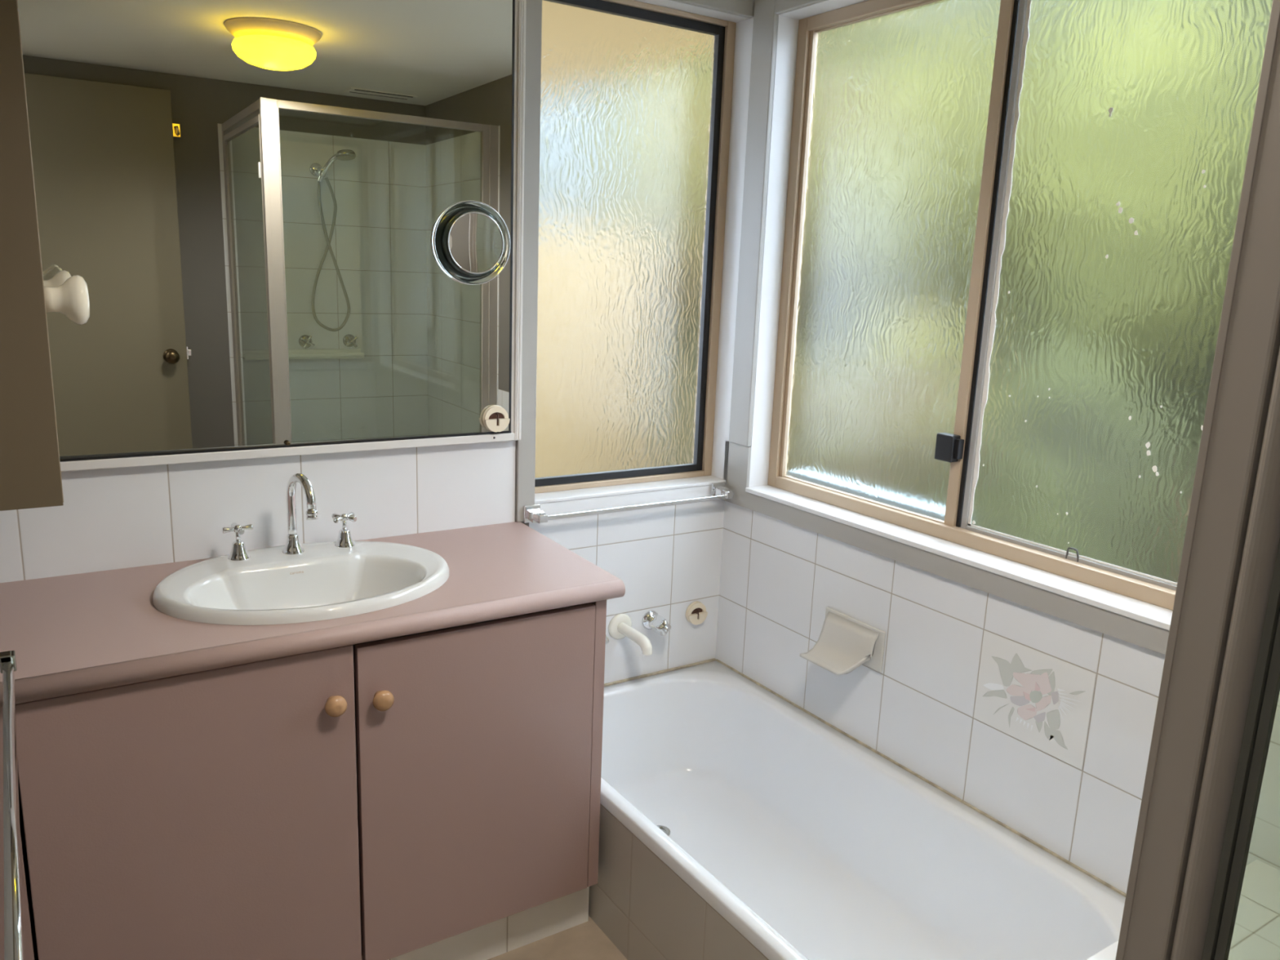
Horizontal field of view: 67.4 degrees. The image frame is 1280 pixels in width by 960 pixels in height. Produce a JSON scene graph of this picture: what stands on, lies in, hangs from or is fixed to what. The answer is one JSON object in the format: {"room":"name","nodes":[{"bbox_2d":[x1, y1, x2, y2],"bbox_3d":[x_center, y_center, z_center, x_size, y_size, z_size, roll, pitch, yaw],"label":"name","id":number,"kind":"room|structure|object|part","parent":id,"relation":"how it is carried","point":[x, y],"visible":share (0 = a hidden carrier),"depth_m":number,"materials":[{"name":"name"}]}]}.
{"room":"bathroom","nodes":[
{"label":"bathroom","id":0,"kind":"room"},
{"bbox_2d":[0,440,724,905],"bbox_3d":[-0.571,-0.130,2.465,2.210,2.415,0.148,-6,15,-33],"label":"wall","id":1,"kind":"structure","parent":0,"point":[667,559],"depth_m":2.35,"materials":[{"name":"white tile"}]},
{"bbox_2d":[17,0,526,471],"bbox_3d":[-0.797,-0.626,2.072,1.202,1.168,0.064,-6,15,-33],"label":"wall mirror","id":2,"kind":"object","parent":1,"relation":"attached to","point":[248,198],"depth_m":2.10,"materials":[{"name":"silver metal"}]},
{"bbox_3d":[-0.402,-0.574,2.326,0.199,0.199,0.027,-6,15,-33],"label":"magnifying mirror","id":3,"kind":"part","parent":2,"relation":"part of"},
{"bbox_3d":[-0.399,-0.573,2.323,0.138,0.138,0.012,-6,15,-33],"label":"concave glass","id":4,"kind":"part","parent":2,"relation":"part of","materials":[{"name":"white mirror"}]},
{"bbox_2d":[482,404,510,431],"bbox_3d":[-0.367,-0.157,2.456,0.068,0.068,0.020,-6,15,-33],"label":"wall hook","id":5,"kind":"object","parent":2,"relation":"attached to","point":[495,418],"visible":1,"depth_m":2.45,"materials":[{"name":"beige plastic"}]},
{"bbox_3d":[-0.371,-0.158,2.461,0.068,0.068,0.008,-6,15,-33],"label":"plate","id":6,"kind":"part","parent":5,"relation":"part of","materials":[{"name":"beige plastic"}]},
{"bbox_2d":[605,635,608,644],"bbox_3d":[-0.125,0.453,2.766,0.062,0.062,0.094,-6,15,-33],"label":"tap","id":7,"kind":"object","parent":1,"relation":"attached to","point":[606,637],"visible":0.17,"depth_m":2.74,"materials":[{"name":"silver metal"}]},
{"bbox_2d":[608,613,652,655],"bbox_3d":[-0.015,0.452,2.795,0.080,0.080,0.166,-6,15,-33],"label":"spout","id":8,"kind":"object","parent":1,"relation":"attached to","point":[620,626],"visible":1,"depth_m":2.82,"materials":[{"name":"white plastic"}]},
{"bbox_2d":[515,0,754,522],"bbox_3d":[-0.042,-0.636,2.683,0.717,1.450,0.148,-6,15,-33],"label":"window","id":9,"kind":"structure","parent":1,"relation":"in","point":[636,111],"depth_m":2.72,"materials":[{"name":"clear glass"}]},
{"bbox_3d":[-0.049,-0.635,2.716,0.576,1.247,0.005,-6,15,-33],"label":"pane","id":10,"kind":"part","parent":9,"relation":"part of","materials":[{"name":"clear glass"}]},
{"bbox_2d":[523,481,733,523],"bbox_3d":[-0.014,0.065,2.747,0.681,0.054,0.056,-6,15,-33],"label":"towel rail","id":11,"kind":"object","parent":9,"relation":"attached to","point":[531,513],"visible":1,"depth_m":2.70,"materials":[{"name":"silver metal"}]},
{"bbox_3d":[-0.274,0.098,2.577,0.040,0.030,0.048,-6,15,-33],"label":"post","id":12,"kind":"part","parent":11,"relation":"part of","materials":[{"name":"silver metal"}]},
{"bbox_3d":[0.257,0.039,2.917,0.040,0.030,0.048,-6,15,-33],"label":"post","id":13,"kind":"part","parent":11,"relation":"part of","materials":[{"name":"silver metal"}]},
{"bbox_3d":[-0.051,0.042,2.844,0.658,0.057,0.144,-6,15,-33],"label":"sill","id":14,"kind":"part","parent":9,"relation":"part of","materials":[{"name":"white paint"}]},
{"bbox_2d":[641,609,671,635],"bbox_3d":[0.056,0.435,2.882,0.062,0.062,0.094,-6,15,-33],"label":"tap","id":15,"kind":"object","parent":1,"relation":"attached to","point":[651,620],"visible":1,"depth_m":2.87,"materials":[{"name":"silver metal"}]},
{"bbox_3d":[0.060,0.436,2.877,0.059,0.059,0.080,-6,15,-33],"label":"handle","id":16,"kind":"part","parent":15,"relation":"part of","materials":[{"name":"silver metal"}]},
{"bbox_2d":[685,600,707,625],"bbox_3d":[0.177,0.416,3.003,0.072,0.072,0.020,-6,15,-33],"label":"wall hook","id":17,"kind":"object","parent":1,"relation":"attached to","point":[696,614],"visible":1,"depth_m":3.00,"materials":[{"name":"beige plastic"}]},
{"bbox_3d":[0.174,0.415,3.008,0.072,0.072,0.008,-6,15,-33],"label":"plate","id":18,"kind":"part","parent":17,"relation":"part of","materials":[{"name":"beige plastic"}]},
{"bbox_2d":[487,915,627,959],"bbox_3d":[-0.330,1.393,1.187,3.440,0.100,3.100,-6,15,-33],"label":"floor","id":19,"kind":"structure","parent":0,"point":[586,940],"depth_m":2.28,"materials":[{"name":"beige tile"}]},
{"bbox_2d":[0,600,606,959],"bbox_3d":[-0.712,0.684,2.121,1.184,0.861,0.578,-6,15,-33],"label":"vanity cabinet","id":20,"kind":"object","parent":19,"relation":"on","point":[211,814],"visible":0.86,"depth_m":1.87,"materials":[{"name":"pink laminate"}]},
{"bbox_3d":[-0.796,0.684,1.768,0.548,0.712,0.020,-6,15,-33],"label":"door","id":21,"kind":"part","parent":20,"relation":"part of","materials":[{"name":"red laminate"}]},
{"bbox_2d":[0,521,625,706],"bbox_3d":[-0.683,0.239,2.040,1.220,0.040,0.568,-6,15,-33],"label":"countertop","id":22,"kind":"structure","parent":20,"relation":"on","point":[68,634],"depth_m":1.85,"materials":[{"name":"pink laminate"}]},
{"bbox_2d":[222,522,253,560],"bbox_3d":[-0.873,0.134,2.088,0.052,0.077,0.052,4,12,8],"label":"tap","id":23,"kind":"object","parent":22,"relation":"on","point":[238,552],"visible":1,"depth_m":2.08,"materials":[{"name":"silver metal"}]},
{"bbox_3d":[-0.872,0.105,2.081,0.052,0.017,0.052,4,12,8],"label":"handle","id":24,"kind":"part","parent":23,"relation":"part of","materials":[{"name":"silver metal"}]},
{"bbox_2d":[152,541,449,645],"bbox_3d":[-0.703,0.260,2.048,0.598,0.145,0.472,-6,15,-33],"label":"basin","id":25,"kind":"object","parent":22,"relation":"in","point":[326,580],"visible":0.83,"depth_m":2.06,"materials":[{"name":"white ceramic"}]},
{"bbox_2d":[282,473,318,555],"bbox_3d":[-0.741,0.078,2.104,0.141,0.190,0.047,14,17,42],"label":"spout","id":26,"kind":"object","parent":25,"relation":"on","point":[293,546],"visible":1,"depth_m":2.12,"materials":[{"name":"silver metal"}]},
{"bbox_2d":[331,511,356,547],"bbox_3d":[-0.680,0.115,2.211,0.052,0.077,0.052,-3,13,-23],"label":"tap","id":27,"kind":"object","parent":22,"relation":"on","point":[344,540],"visible":1,"depth_m":2.20,"materials":[{"name":"silver metal"}]},
{"bbox_3d":[-0.679,0.086,2.205,0.052,0.017,0.052,-3,13,-23],"label":"handle","id":28,"kind":"part","parent":27,"relation":"part of","materials":[{"name":"silver metal"}]},
{"bbox_3d":[-0.577,0.426,1.816,0.041,0.041,0.036,-6,15,-33],"label":"knob","id":29,"kind":"part","parent":20,"relation":"part of","materials":[{"name":"brown wood"}]},
{"bbox_3d":[-0.501,0.427,1.867,0.041,0.041,0.036,-6,15,-33],"label":"knob","id":30,"kind":"part","parent":20,"relation":"part of","materials":[{"name":"brown wood"}]},
{"bbox_3d":[-0.338,0.642,2.062,0.529,0.704,0.020,-6,15,-33],"label":"door","id":31,"kind":"part","parent":20,"relation":"part of","materials":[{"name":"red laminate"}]},
{"bbox_2d":[588,657,1126,959],"bbox_3d":[0.364,0.942,2.288,0.734,0.366,1.598,-6,15,-33],"label":"bathtub","id":32,"kind":"object","parent":19,"relation":"on","point":[738,822],"visible":0.77,"depth_m":2.37,"materials":[{"name":"white ceramic"}]},
{"bbox_3d":[0.696,1.433,0.739,0.070,0.090,0.960,-6,15,-33],"label":"trim","id":33,"kind":"structure","parent":19,"relation":"on","visible":0},
{"bbox_2d":[1115,0,1279,959],"bbox_3d":[1.133,0.334,0.758,0.987,2.082,0.951,-6,15,-33],"label":"screen","id":34,"kind":"object","parent":33,"relation":"on","point":[1204,880],"visible":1,"depth_m":0.81,"materials":[{"name":"beige"}]},
{"bbox_3d":[0.735,0.388,0.499,0.028,1.997,0.872,-6,15,-33],"label":"pivot door","id":35,"kind":"part","parent":34,"relation":"part of","materials":[{"name":"beige"}]},
{"bbox_3d":[0.740,0.385,0.499,0.005,1.946,0.824,-6,15,-33],"label":"door glass","id":36,"kind":"part","parent":34,"relation":"part of","materials":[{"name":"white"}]},
{"bbox_2d":[715,501,1165,893],"bbox_3d":[1.137,0.089,1.762,0.142,2.415,2.960,-6,15,-33],"label":"wall","id":37,"kind":"structure","parent":0,"point":[779,579],"depth_m":2.33,"materials":[{"name":"white tile"}]},
{"bbox_2d":[799,607,885,675],"bbox_3d":[0.528,0.433,2.535,0.104,0.123,0.213,-6,15,-33],"label":"soap dish","id":38,"kind":"object","parent":37,"relation":"attached to","point":[845,642],"visible":1,"depth_m":2.54,"materials":[{"name":"white ceramic"}]},
{"bbox_3d":[0.569,0.423,2.560,0.009,0.111,0.213,-6,15,-33],"label":"plate","id":39,"kind":"part","parent":38,"relation":"part of","materials":[{"name":"white ceramic"}]},
{"bbox_2d":[722,0,1272,654],"bbox_3d":[0.776,-0.510,2.280,0.226,1.453,1.485,-6,15,-33],"label":"window","id":40,"kind":"structure","parent":37,"relation":"in","point":[986,246],"depth_m":2.22,"materials":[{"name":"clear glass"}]},
{"bbox_3d":[0.623,-0.558,2.511,0.004,1.242,0.607,-6,15,-33],"label":"pane","id":41,"kind":"part","parent":40,"relation":"part of","materials":[{"name":"clear glass"}]},
{"bbox_3d":[0.628,-0.557,2.504,0.014,1.254,0.644,-6,15,-33],"label":"sash","id":42,"kind":"part","parent":40,"relation":"part of","materials":[{"name":"beige metal"}]},
{"bbox_3d":[0.727,0.151,2.388,0.144,0.013,1.293,-6,15,-33],"label":"sill","id":43,"kind":"part","parent":40,"relation":"part of","materials":[{"name":"white paint"}]},
{"bbox_3d":[0.782,-0.500,2.267,0.044,1.313,1.293,-6,15,-33],"label":"frame","id":44,"kind":"part","parent":40,"relation":"part of","materials":[{"name":"beige metal"}]},
{"bbox_3d":[0.973,-0.439,2.007,0.004,1.244,0.572,-6,15,-33],"label":"pane","id":45,"kind":"part","parent":40,"relation":"part of","materials":[{"name":"clear glass"}]},
{"bbox_2d":[973,630,1096,769],"bbox_3d":[0.862,0.479,2.119,0.002,0.218,0.276,-6,15,-33],"label":"tile","id":46,"kind":"structure","parent":37,"relation":"attached to","point":[1043,701],"depth_m":2.11,"materials":[{"name":"white tile"}]},
{"bbox_2d":[982,653,1084,749],"bbox_3d":[0.862,0.481,2.118,0.001,0.180,0.247,-6,15,-33],"label":"print","id":47,"kind":"object","parent":46,"relation":"attached to","point":[1037,700],"depth_m":2.11,"materials":[{"name":"grey"}]},
{"bbox_2d":[1085,940,1118,959],"bbox_3d":[0.771,1.034,1.444,0.973,0.575,0.255,-6,15,-33],"label":"wall","id":48,"kind":"structure","parent":0,"point":[1109,953],"depth_m":1.48,"materials":[{"name":"tile"}]},
{"bbox_3d":[-0.636,0.250,0.704,0.140,2.415,2.820,-6,15,-33],"label":"wall","id":49,"kind":"structure","parent":0,"visible":0},
{"bbox_2d":[0,650,24,959],"bbox_3d":[-0.611,0.394,0.886,0.074,0.048,1.276,-6,15,-33],"label":"towel rail","id":50,"kind":"object","parent":49,"relation":"attached to","point":[14,949],"visible":1,"depth_m":1.01,"materials":[{"name":"silver metal"}]},
{"bbox_2d":[0,0,89,511],"bbox_3d":[-1.054,-0.530,1.562,0.212,1.058,0.567,-6,15,-33],"label":"upper cabinet","id":51,"kind":"object","parent":49,"relation":"attached to","point":[30,472],"visible":1,"depth_m":1.40,"materials":[{"name":"brown wood"}]},
{"bbox_3d":[-0.948,-0.507,1.474,0.016,1.057,0.268,-6,15,-33],"label":"door","id":52,"kind":"part","parent":51,"relation":"part of","materials":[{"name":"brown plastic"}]},
{"bbox_3d":[-1.065,-0.345,1.751,0.058,0.075,0.060,-6,15,-33],"label":"knob","id":53,"kind":"part","parent":51,"relation":"part of","materials":[{"name":"beige ceramic"}]},
{"bbox_3d":[-0.870,-0.274,1.457,0.058,0.075,0.060,-6,15,-33],"label":"knob","id":54,"kind":"part","parent":51,"relation":"part of","materials":[{"name":"beige ceramic"}]}
]}

